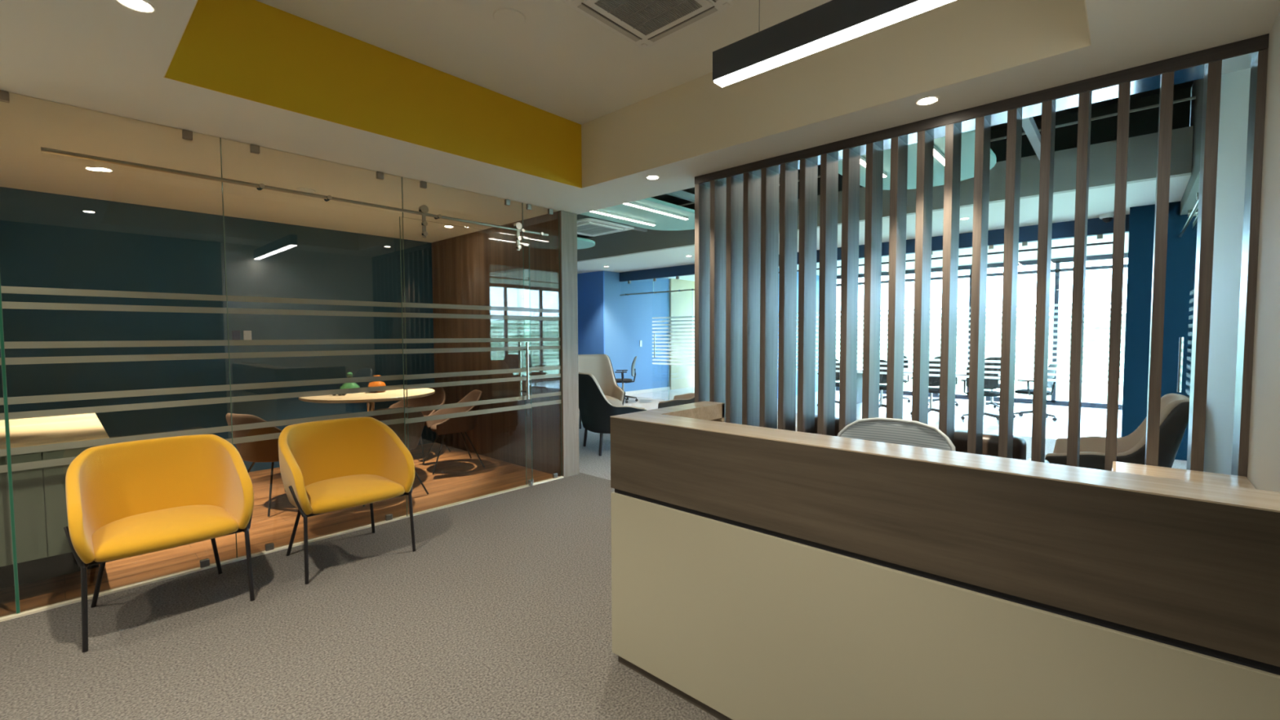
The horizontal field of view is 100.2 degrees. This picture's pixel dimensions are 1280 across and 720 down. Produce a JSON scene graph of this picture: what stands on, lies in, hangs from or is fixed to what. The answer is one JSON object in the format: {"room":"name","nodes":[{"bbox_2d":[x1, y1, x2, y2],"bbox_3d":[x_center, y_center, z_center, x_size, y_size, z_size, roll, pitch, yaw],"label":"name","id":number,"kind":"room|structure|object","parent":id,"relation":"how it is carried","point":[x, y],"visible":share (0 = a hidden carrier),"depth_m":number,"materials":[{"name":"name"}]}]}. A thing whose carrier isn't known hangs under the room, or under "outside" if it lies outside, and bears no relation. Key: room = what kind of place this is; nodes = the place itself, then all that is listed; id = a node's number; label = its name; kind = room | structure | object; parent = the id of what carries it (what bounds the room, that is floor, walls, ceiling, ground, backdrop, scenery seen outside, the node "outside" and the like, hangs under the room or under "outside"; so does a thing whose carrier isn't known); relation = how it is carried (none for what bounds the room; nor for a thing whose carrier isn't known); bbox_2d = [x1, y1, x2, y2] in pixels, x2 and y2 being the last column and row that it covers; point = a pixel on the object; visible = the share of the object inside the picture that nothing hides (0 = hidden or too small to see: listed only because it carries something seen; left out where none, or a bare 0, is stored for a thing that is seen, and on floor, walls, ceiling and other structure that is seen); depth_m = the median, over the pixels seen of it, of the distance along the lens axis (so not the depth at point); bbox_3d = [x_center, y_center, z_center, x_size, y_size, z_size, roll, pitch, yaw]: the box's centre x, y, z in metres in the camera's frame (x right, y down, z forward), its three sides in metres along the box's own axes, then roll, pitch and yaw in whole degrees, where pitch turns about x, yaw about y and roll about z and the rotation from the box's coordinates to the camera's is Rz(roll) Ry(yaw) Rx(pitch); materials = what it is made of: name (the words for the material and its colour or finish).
{"room":"lobby","nodes":[
{"label":"lobby","id":0,"kind":"room"},
{"bbox_2d":[0,186,435,471],"bbox_3d":[-4.362,-0.143,5.658,0.130,2.714,4.500,2,4,42],"label":"wall","id":1,"kind":"structure","parent":0,"point":[47,240],"depth_m":5.39,"materials":[{"name":"blue paint"}]},
{"bbox_2d":[231,330,240,339],"bbox_3d":[-4.266,-0.256,5.654,0.012,0.110,0.070,2,4,42],"label":"wall plate","id":2,"kind":"object","parent":1,"relation":"attached to","point":[235,334],"visible":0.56,"depth_m":5.65,"materials":[{"name":"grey plastic"}]},
{"bbox_2d":[243,330,251,339],"bbox_3d":[-4.199,-0.260,5.727,0.012,0.110,0.070,2,4,42],"label":"wall plate","id":3,"kind":"object","parent":1,"relation":"attached to","point":[246,334],"visible":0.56,"depth_m":5.72,"materials":[{"name":"grey plastic"}]},
{"bbox_2d":[431,211,561,475],"bbox_3d":[-1.788,-0.191,6.481,2.830,2.714,0.195,2,4,42],"label":"wall","id":4,"kind":"structure","parent":0,"point":[485,267],"depth_m":6.14,"materials":[{"name":"brown wood"}]},
{"bbox_2d":[577,236,595,248],"bbox_3d":[-1.709,-2.022,8.967,1.100,0.040,2.200,2,4,42],"label":"cloud","id":5,"kind":"object","parent":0,"point":[582,243],"visible":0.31,"depth_m":9.29,"materials":[{"name":"teal"}]},
{"bbox_2d":[0,386,1182,719],"bbox_3d":[1.622,1.213,6.298,18.000,0.100,16.600,2,4,42],"label":"floor","id":6,"kind":"structure","parent":0,"point":[500,609],"depth_m":2.79,"materials":[{"name":"grey carpet"}]},
{"bbox_2d":[0,413,109,589],"bbox_3d":[-3.822,0.876,3.447,1.560,0.880,0.525,2,4,42],"label":"sideboard","id":7,"kind":"object","parent":6,"relation":"on","point":[43,549],"visible":0.51,"depth_m":2.96,"materials":[{"name":"grey"}]},
{"bbox_2d":[63,434,254,652],"bbox_3d":[-2.587,0.901,2.910,0.650,0.877,0.742,2,4,42],"label":"tub chair","id":8,"kind":"object","parent":6,"relation":"on","point":[124,500],"visible":1,"depth_m":2.94,"materials":[{"name":"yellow fabric"}]},
{"bbox_2d":[226,413,285,516],"bbox_3d":[-3.174,0.840,4.638,0.640,0.833,0.597,1,3,20],"label":"shell chair","id":9,"kind":"object","parent":6,"relation":"on","point":[264,451],"visible":0.5,"depth_m":4.39,"materials":[{"name":"brown plastic"}]},
{"bbox_2d":[0,475,564,622],"bbox_3d":[-2.064,1.272,4.122,0.040,0.012,3.900,2,4,42],"label":"trim","id":10,"kind":"structure","parent":6,"relation":"on","point":[262,553],"depth_m":3.48,"materials":[{"name":"silver"}]},
{"bbox_2d":[0,89,562,613],"bbox_3d":[-2.099,-0.083,4.038,0.028,2.702,3.828,2,4,42],"label":"glass wall","id":11,"kind":"structure","parent":10,"relation":"on","point":[10,468],"depth_m":3.29,"materials":[{"name":"green"}]},
{"bbox_2d":[40,146,548,235],"bbox_3d":[-2.022,-1.160,4.017,0.072,0.031,3.300,2,4,42],"label":"sliding rail","id":12,"kind":"object","parent":11,"relation":"attached to","point":[260,186],"visible":0.97,"depth_m":3.48,"materials":[{"name":"silver metal"}]},
{"bbox_2d":[399,204,533,516],"bbox_3d":[-1.456,-0.011,4.671,0.140,2.496,1.222,2,4,42],"label":"door","id":13,"kind":"structure","parent":12,"relation":"hanging from","point":[424,209],"depth_m":4.61,"materials":[{"name":"green"}]},
{"bbox_2d":[559,210,579,477],"bbox_3d":[-0.728,-0.151,5.521,0.029,2.714,0.210,2,4,42],"label":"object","id":14,"kind":"structure","parent":11,"relation":"attached to","point":[567,220],"depth_m":5.50,"materials":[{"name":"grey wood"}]},
{"bbox_2d":[278,417,415,584],"bbox_3d":[-1.974,0.867,3.582,0.650,0.877,0.742,2,4,42],"label":"tub chair","id":15,"kind":"object","parent":6,"relation":"on","point":[327,465],"visible":1,"depth_m":3.64,"materials":[{"name":"yellow fabric"}]},
{"bbox_2d":[298,387,435,411],"bbox_3d":[-2.791,0.776,5.559,1.250,0.876,1.250,2,4,42],"label":"round table","id":16,"kind":"object","parent":6,"relation":"on","point":[370,398],"visible":0.48,"depth_m":5.20,"materials":[{"name":"brown wood"}]},
{"bbox_2d":[339,372,359,393],"bbox_3d":[-2.999,0.231,5.531,0.190,0.215,0.190,2,4,42],"label":"glass bottle","id":17,"kind":"object","parent":16,"relation":"on","point":[346,385],"visible":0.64,"depth_m":5.49,"materials":[{"name":"green glass"}]},
{"bbox_2d":[368,374,386,392],"bbox_3d":[-2.746,0.247,5.586,0.170,0.175,0.170,2,4,42],"label":"glass decanter","id":18,"kind":"object","parent":16,"relation":"on","point":[374,384],"visible":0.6,"depth_m":5.53,"materials":[{"name":"orange"}]},
{"bbox_2d":[362,406,428,506],"bbox_3d":[-2.316,0.823,4.922,0.640,0.833,0.597,-2,3,-40],"label":"shell chair","id":19,"kind":"object","parent":6,"relation":"on","point":[415,429],"visible":0.41,"depth_m":4.80,"materials":[{"name":"brown plastic"}]},
{"bbox_2d":[388,386,450,461],"bbox_3d":[-2.704,0.751,6.518,0.640,0.833,0.597,0,3,12],"label":"shell chair","id":20,"kind":"object","parent":6,"relation":"on","point":[438,397],"visible":0.24,"depth_m":6.70,"materials":[{"name":"brown plastic"}]},
{"bbox_2d":[422,389,484,474],"bbox_3d":[-2.078,0.773,5.993,0.597,0.833,0.640,-2,3,-33],"label":"shell chair","id":21,"kind":"object","parent":6,"relation":"on","point":[464,424],"visible":0.81,"depth_m":5.89,"materials":[{"name":"brown fabric"}]},
{"bbox_2d":[577,354,625,428],"bbox_3d":[-0.762,0.488,8.817,0.891,1.136,0.853,-1,3,-18],"label":"lounge armchair","id":22,"kind":"object","parent":6,"relation":"on","point":[600,366],"visible":0.38,"depth_m":9.10,"materials":[{"name":"grey fabric"}]},
{"bbox_2d":[577,372,646,456],"bbox_3d":[-0.422,0.644,6.832,0.853,1.007,0.891,-1,3,-24],"label":"lounge armchair","id":23,"kind":"object","parent":6,"relation":"on","point":[596,411],"visible":0.73,"depth_m":6.46,"materials":[{"name":"grey fabric"}]},
{"bbox_2d":[614,355,637,403],"bbox_3d":[-0.352,0.415,11.800,0.612,0.998,0.650,0,3,0],"label":"chair","id":24,"kind":"object","parent":6,"relation":"on","point":[622,380],"visible":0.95,"depth_m":11.62,"materials":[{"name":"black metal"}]},
{"bbox_2d":[657,392,694,408],"bbox_3d":[0.731,0.647,7.524,0.853,0.927,0.891,1,3,18],"label":"lounge armchair","id":25,"kind":"object","parent":6,"relation":"on","point":[686,398],"visible":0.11,"depth_m":7.18,"materials":[{"name":"grey fabric"}]},
{"bbox_2d":[817,359,839,406],"bbox_3d":[3.872,0.451,10.675,0.650,0.998,0.612,2,4,42],"label":"chair","id":26,"kind":"object","parent":6,"relation":"on","point":[837,384],"visible":0.08,"depth_m":10.42,"materials":[{"name":"black plastic"}]},
{"bbox_2d":[619,234,1128,436],"bbox_3d":[2.862,-0.386,9.860,8.994,2.735,0.090,2,4,42],"label":"glass wall","id":27,"kind":"structure","parent":6,"relation":"on","point":[1099,236],"depth_m":7.61,"materials":[{"name":"teal"}]},
{"bbox_2d":[652,290,693,392],"bbox_3d":[0.685,-0.299,11.768,1.134,2.380,0.057,2,4,42],"label":"door","id":28,"kind":"structure","parent":27,"relation":"in","point":[682,317],"depth_m":11.73,"materials":[{"name":"teal"}]},
{"bbox_2d":[619,214,1129,281],"bbox_3d":[2.872,-1.859,9.812,9.010,0.212,0.100,2,4,42],"label":"trim","id":29,"kind":"structure","parent":27,"relation":"attached to","point":[1095,226],"depth_m":7.93,"materials":[{"name":"blue paint"}]},
{"bbox_2d":[862,360,887,407],"bbox_3d":[4.537,0.476,10.070,0.650,0.998,0.612,2,4,42],"label":"chair","id":30,"kind":"object","parent":6,"relation":"on","point":[882,378],"visible":0.15,"depth_m":9.85,"materials":[{"name":"black plastic"}]},
{"bbox_2d":[879,355,910,402],"bbox_3d":[5.492,0.403,11.564,0.650,0.998,0.612,2,4,42],"label":"chair","id":31,"kind":"object","parent":6,"relation":"on","point":[904,357],"visible":0.14,"depth_m":11.52,"materials":[{"name":"black plastic"}]},
{"bbox_2d":[837,417,955,451],"bbox_3d":[1.133,0.824,2.561,0.650,1.025,0.612,2,4,42],"label":"mesh chair","id":32,"kind":"object","parent":6,"relation":"on","point":[890,430],"visible":0.27,"depth_m":2.72,"materials":[{"name":"white fabric"}]},
{"bbox_2d":[910,360,940,414],"bbox_3d":[5.166,0.500,9.498,0.650,0.998,0.612,2,4,42],"label":"chair","id":33,"kind":"object","parent":6,"relation":"on","point":[933,380],"visible":0.19,"depth_m":9.29,"materials":[{"name":"black plastic"}]},
{"bbox_2d":[856,368,999,404],"bbox_3d":[5.348,0.577,10.520,3.200,0.750,1.200,2,4,42],"label":"conference table","id":34,"kind":"object","parent":6,"relation":"on","point":[860,378],"visible":0.05,"depth_m":11.27,"materials":[{"name":"white"}]},
{"bbox_2d":[814,415,1048,462],"bbox_3d":[2.002,0.853,3.890,1.500,0.840,0.780,2,4,42],"label":"sofa","id":35,"kind":"object","parent":6,"relation":"on","point":[990,441],"visible":0.07,"depth_m":3.26,"materials":[{"name":"brown leather"}]},
{"bbox_2d":[928,355,958,406],"bbox_3d":[6.158,0.429,10.959,0.650,0.998,0.612,2,4,42],"label":"chair","id":36,"kind":"object","parent":6,"relation":"on","point":[939,357],"visible":0.06,"depth_m":10.93,"materials":[{"name":"black plastic"}]},
{"bbox_2d":[610,400,1279,719],"bbox_3d":[0.875,0.815,1.936,2.065,1.106,0.710,2,4,42],"label":"reception desk","id":37,"kind":"object","parent":6,"relation":"on","point":[758,573],"visible":1,"depth_m":1.51,"materials":[{"name":"beige laminate"}]},
{"bbox_2d":[610,400,1279,512],"bbox_3d":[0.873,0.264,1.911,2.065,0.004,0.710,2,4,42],"label":"countertop","id":38,"kind":"structure","parent":37,"relation":"on","point":[1262,500],"depth_m":1.46,"materials":[{"name":"brown wood"}]},
{"bbox_2d":[960,362,999,420],"bbox_3d":[5.758,0.523,8.961,0.650,0.998,0.612,2,4,42],"label":"chair","id":39,"kind":"object","parent":6,"relation":"on","point":[989,384],"visible":0.38,"depth_m":8.75,"materials":[{"name":"black plastic"}]},
{"bbox_2d":[694,33,1269,477],"bbox_3d":[1.608,-0.060,3.383,2.981,2.714,0.199,2,4,42],"label":"screen","id":40,"kind":"object","parent":6,"relation":"on","point":[740,272],"visible":0.68,"depth_m":3.18,"materials":[{"name":"brown wood"}]},
{"bbox_2d":[984,357,1000,411],"bbox_3d":[6.824,0.454,10.354,0.650,0.998,0.612,2,4,42],"label":"chair","id":41,"kind":"object","parent":6,"relation":"on","point":[991,402],"visible":0.11,"depth_m":10.44,"materials":[{"name":"black plastic"}]},
{"bbox_2d":[1013,360,1058,421],"bbox_3d":[6.772,0.510,9.147,0.650,0.998,0.612,-2,3,-38],"label":"chair","id":42,"kind":"object","parent":6,"relation":"on","point":[1028,391],"visible":0.51,"depth_m":8.98,"materials":[{"name":"black plastic"}]},
{"bbox_2d":[1044,393,1189,470],"bbox_3d":[3.604,0.755,4.092,0.853,1.007,0.891,2,4,42],"label":"lounge armchair","id":43,"kind":"object","parent":6,"relation":"on","point":[1175,407],"visible":0.47,"depth_m":3.73,"materials":[{"name":"grey fabric"}]},
{"bbox_2d":[1111,461,1256,488],"bbox_3d":[2.296,0.928,2.293,0.437,0.835,0.550,2,4,42],"label":"base cabinet","id":44,"kind":"object","parent":6,"relation":"on","point":[1136,468],"visible":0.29,"depth_m":2.36,"materials":[{"name":"brown wood"}]},
{"bbox_2d":[577,271,604,354],"bbox_3d":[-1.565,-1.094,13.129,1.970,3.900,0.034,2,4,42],"label":"column","id":45,"kind":"structure","parent":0,"point":[591,295],"depth_m":12.73,"materials":[{"name":"blue paint"}]},
{"bbox_2d":[604,271,669,391],"bbox_3d":[0.896,-0.696,14.515,0.170,2.957,5.295,2,4,42],"label":"wall","id":46,"kind":"structure","parent":0,"point":[628,319],"depth_m":13.31,"materials":[{"name":"blue paint"}]},
{"bbox_2d":[625,386,670,395],"bbox_3d":[0.002,0.797,13.445,0.030,0.080,2.390,2,4,42],"label":"baseboard","id":47,"kind":"structure","parent":46,"relation":"attached to","point":[649,390],"depth_m":13.61,"materials":[{"name":"beige"}]},
{"bbox_2d":[0,0,1279,242],"bbox_3d":[-2.066,-1.660,2.561,7.605,0.586,6.326,2,4,42],"label":"ceiling","id":48,"kind":"structure","parent":0,"point":[108,57],"depth_m":3.31,"materials":[{"name":"white paint"}]},
{"bbox_2d":[92,166,114,172],"bbox_3d":[-4.013,-1.424,4.002,0.116,0.004,0.116,2,4,42],"label":"recessed light","id":49,"kind":"object","parent":48,"relation":"in","point":[102,169],"visible":1,"depth_m":3.99,"materials":[{"name":"white plastic"}]},
{"bbox_2d":[115,0,155,13],"bbox_3d":[-1.898,-1.340,2.014,0.116,0.004,0.116,2,4,42],"label":"recessed light","id":50,"kind":"object","parent":48,"relation":"in","point":[141,6],"visible":1,"depth_m":2.02,"materials":[{"name":"white"}]},
{"bbox_2d":[163,0,197,76],"bbox_3d":[-1.072,-1.586,1.453,3.326,0.532,0.008,2,4,42],"label":"trim","id":51,"kind":"structure","parent":48,"relation":"attached to","point":[197,0],"depth_m":2.23,"materials":[{"name":"beige paint"}]},
{"bbox_2d":[296,187,315,196],"bbox_3d":[-2.863,-1.432,4.589,0.140,0.052,0.140,2,4,42],"label":"smoke detector","id":52,"kind":"object","parent":48,"relation":"attached to","point":[302,189],"visible":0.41,"depth_m":4.55,"materials":[{"name":"white plastic"}]},
{"bbox_2d":[163,0,582,188],"bbox_3d":[-1.403,-1.683,3.569,0.012,0.532,2.687,2,4,42],"label":"ceiling bulkhead","id":53,"kind":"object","parent":48,"relation":"attached to","point":[251,50],"depth_m":3.24,"materials":[{"name":"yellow paint"}]},
{"bbox_2d":[443,225,453,227],"bbox_3d":[-2.196,-1.531,6.146,0.116,0.004,0.116,2,4,42],"label":"recessed light","id":54,"kind":"object","parent":48,"relation":"in","point":[446,226],"visible":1,"depth_m":6.13,"materials":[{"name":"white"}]},
{"bbox_2d":[255,0,831,124],"bbox_3d":[-0.170,-1.933,2.433,3.347,0.063,2.707,2,4,42],"label":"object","id":55,"kind":"structure","parent":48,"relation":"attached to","point":[562,62],"depth_m":3.27,"materials":[{"name":"white paint"}]},
{"bbox_2d":[493,7,525,26],"bbox_3d":[-0.734,-1.923,3.009,0.180,0.006,0.180,2,4,42],"label":"access cover","id":56,"kind":"object","parent":55,"relation":"attached to","point":[505,16],"visible":1,"depth_m":3.00,"materials":[{"name":"white paint"}]},
{"bbox_2d":[562,0,733,48],"bbox_3d":[0.046,-1.901,2.841,0.680,0.039,0.680,2,4,42],"label":"ceiling cassette","id":57,"kind":"structure","parent":55,"relation":"attached to","point":[644,24],"depth_m":2.93,"materials":[{"name":"white plastic"}]},
{"bbox_2d":[582,0,713,39],"bbox_3d":[0.046,-1.893,2.841,0.490,0.012,0.490,2,4,42],"label":"ceiling vent","id":58,"kind":"object","parent":57,"relation":"in","point":[645,20],"depth_m":2.91,"materials":[{"name":"white plastic"}]},
{"bbox_2d":[712,0,955,87],"bbox_3d":[0.948,-1.507,1.694,1.680,0.727,0.070,2,4,42],"label":"pendant lamp","id":59,"kind":"object","parent":55,"relation":"hanging from","point":[832,23],"visible":1,"depth_m":1.97,"materials":[{"name":"grey metal"}]},
{"bbox_2d":[579,197,694,231],"bbox_3d":[-0.048,-1.840,6.652,1.080,0.040,2.600,2,4,42],"label":"cloud","id":60,"kind":"object","parent":48,"relation":"hanging from","point":[663,222],"visible":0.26,"depth_m":6.75,"materials":[{"name":"teal"}]},
{"bbox_2d":[590,209,655,226],"bbox_3d":[-0.203,-1.809,6.795,0.044,0.035,1.180,2,4,42],"label":"light bar","id":61,"kind":"object","parent":60,"relation":"attached to","point":[598,211],"visible":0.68,"depth_m":6.76,"materials":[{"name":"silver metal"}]},
{"bbox_2d":[623,201,688,219],"bbox_3d":[0.207,-1.793,6.422,0.044,0.035,1.180,2,4,42],"label":"light bar","id":62,"kind":"object","parent":60,"relation":"attached to","point":[632,203],"visible":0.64,"depth_m":6.39,"materials":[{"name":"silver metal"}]},
{"bbox_2d":[645,175,659,179],"bbox_3d":[0.101,-1.452,4.260,0.116,0.004,0.116,2,4,42],"label":"recessed light","id":63,"kind":"object","parent":48,"relation":"in","point":[649,177],"visible":1,"depth_m":4.25,"materials":[{"name":"white"}]},
{"bbox_2d":[581,0,1090,188],"bbox_3d":[0.736,-1.685,3.439,3.326,0.532,0.008,2,4,42],"label":"ceiling bulkhead","id":64,"kind":"structure","parent":48,"relation":"attached to","point":[957,41],"depth_m":3.07,"materials":[{"name":"beige paint"}]},
{"bbox_2d":[838,129,996,190],"bbox_3d":[2.170,-1.749,4.501,1.160,0.040,2.600,2,4,42],"label":"cloud","id":65,"kind":"object","parent":48,"relation":"hanging from","point":[967,145],"visible":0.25,"depth_m":4.76,"materials":[{"name":"teal"}]},
{"bbox_2d":[860,155,887,177],"bbox_3d":[1.907,-1.716,4.607,0.044,0.035,1.180,2,4,42],"label":"light bar","id":66,"kind":"object","parent":65,"relation":"attached to","point":[863,161],"visible":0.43,"depth_m":4.63,"materials":[{"name":"silver metal"}]},
{"bbox_2d":[933,145,944,165],"bbox_3d":[2.295,-1.701,4.254,0.044,0.035,1.180,2,4,42],"label":"light bar","id":67,"kind":"object","parent":65,"relation":"attached to","point":[938,154],"visible":0.11,"depth_m":4.45,"materials":[{"name":"silver metal"}]},
{"bbox_2d":[915,95,939,105],"bbox_3d":[1.546,-1.394,2.880,0.116,0.004,0.116,2,4,42],"label":"recessed light","id":68,"kind":"object","parent":48,"relation":"in","point":[926,100],"visible":1,"depth_m":2.87,"materials":[{"name":"white plastic"}]},
{"bbox_2d":[1084,0,1091,44],"bbox_3d":[1.062,-1.588,1.328,0.008,0.532,2.677,2,4,42],"label":"trim","id":69,"kind":"structure","parent":48,"relation":"attached to","point":[1084,0],"depth_m":2.15,"materials":[{"name":"beige paint"}]},
{"bbox_2d":[669,278,694,389],"bbox_3d":[1.649,-0.730,15.178,0.050,2.957,2.500,2,4,42],"label":"wall","id":70,"kind":"structure","parent":0,"point":[680,302],"depth_m":14.57,"materials":[{"name":"beige paint"}]},
{"bbox_2d":[777,271,819,399],"bbox_3d":[3.340,-0.609,12.425,0.100,2.957,4.300,2,4,42],"label":"wall partition","id":71,"kind":"structure","parent":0,"point":[817,276],"depth_m":13.56,"materials":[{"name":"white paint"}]},
{"bbox_2d":[835,253,1128,409],"bbox_3d":[8.837,-0.544,10.332,10.850,2.960,0.080,2,4,42],"label":"window","id":72,"kind":"structure","parent":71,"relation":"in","point":[1052,402],"depth_m":10.83,"materials":[{"name":"grey metal"}]},
{"bbox_2d":[577,174,1191,281],"bbox_3d":[4.949,-2.024,9.822,18.000,0.100,6.678,2,4,42],"label":"ceiling","id":73,"kind":"structure","parent":0,"point":[1100,200],"depth_m":7.95,"materials":[{"name":"white paint"}]},
{"bbox_2d":[577,213,634,236],"bbox_3d":[-0.694,-1.986,7.571,0.900,0.289,0.900,2,4,42],"label":"ceiling cassette","id":74,"kind":"structure","parent":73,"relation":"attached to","point":[590,226],"depth_m":7.42,"materials":[{"name":"white plastic"}]},
{"bbox_2d":[577,222,623,235],"bbox_3d":[-0.694,-1.853,7.577,0.648,0.012,0.648,2,4,42],"label":"ceiling vent","id":75,"kind":"object","parent":74,"relation":"in","point":[592,228],"depth_m":7.52,"materials":[{"name":"white plastic"}]},
{"bbox_2d":[1098,213,1114,222],"bbox_3d":[5.883,-1.782,6.734,0.160,0.105,0.160,2,4,42],"label":"dome camera","id":76,"kind":"object","parent":73,"relation":"attached to","point":[1107,217],"visible":0.94,"depth_m":6.70,"materials":[{"name":"white plastic"}]},
{"bbox_2d":[577,86,1191,238],"bbox_3d":[1.270,-2.432,9.178,11.400,0.883,0.050,2,4,42],"label":"ceiling","id":77,"kind":"structure","parent":0,"point":[1145,122],"depth_m":5.76,"materials":[{"name":"grey paint"}]},
{"bbox_2d":[577,125,1193,262],"bbox_3d":[0.965,-2.128,8.855,11.400,0.428,0.100,2,4,42],"label":"wall","id":78,"kind":"structure","parent":0,"point":[1142,149],"depth_m":5.82,"materials":[{"name":"grey paint"}]},
{"bbox_2d":[629,116,1040,231],"bbox_3d":[0.381,-2.206,6.953,7.560,0.080,3.450,2,4,42],"label":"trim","id":79,"kind":"structure","parent":78,"relation":"attached to","point":[1029,126],"depth_m":5.17,"materials":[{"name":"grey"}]},
{"bbox_2d":[651,80,1193,201],"bbox_3d":[2.478,-2.800,6.401,17.100,0.100,5.800,2,4,42],"label":"deck","id":80,"kind":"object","parent":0,"point":[665,197],"depth_m":5.80,"materials":[{"name":"grey paint"}]},
{"bbox_2d":[1120,200,1195,460],"bbox_3d":[6.398,-0.336,6.297,1.020,2.957,0.560,2,4,42],"label":"wall","id":81,"kind":"structure","parent":0,"point":[1141,223],"depth_m":6.28,"materials":[{"name":"blue paint"}]},
{"bbox_2d":[1180,11,1279,492],"bbox_3d":[3.979,-0.676,3.658,0.120,3.900,7.690,2,4,42],"label":"wall","id":82,"kind":"structure","parent":0,"point":[1264,450],"depth_m":2.71,"materials":[{"name":"white paint"}]},
{"bbox_2d":[678,96,1195,206],"bbox_3d":[1.582,-2.521,8.030,9.400,0.020,0.020,2,4,42],"label":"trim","id":83,"kind":"structure","parent":82,"relation":"attached to","point":[1193,97],"depth_m":5.28,"materials":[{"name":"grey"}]},
{"bbox_2d":[1177,192,1198,469],"bbox_3d":[5.255,-0.127,5.156,0.095,2.615,3.700,2,4,42],"label":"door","id":84,"kind":"structure","parent":82,"relation":"in","point":[1193,212],"depth_m":5.09,"materials":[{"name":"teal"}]},
{"label":"outside","id":85,"kind":"structure","parent":0,"visible":0},
{"bbox_2d":[835,313,1125,404],"bbox_3d":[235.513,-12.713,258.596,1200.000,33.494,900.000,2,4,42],"label":"ground","id":86,"kind":"structure","parent":85,"point":[1091,393],"depth_m":189.68,"materials":[{"name":"white plant"}]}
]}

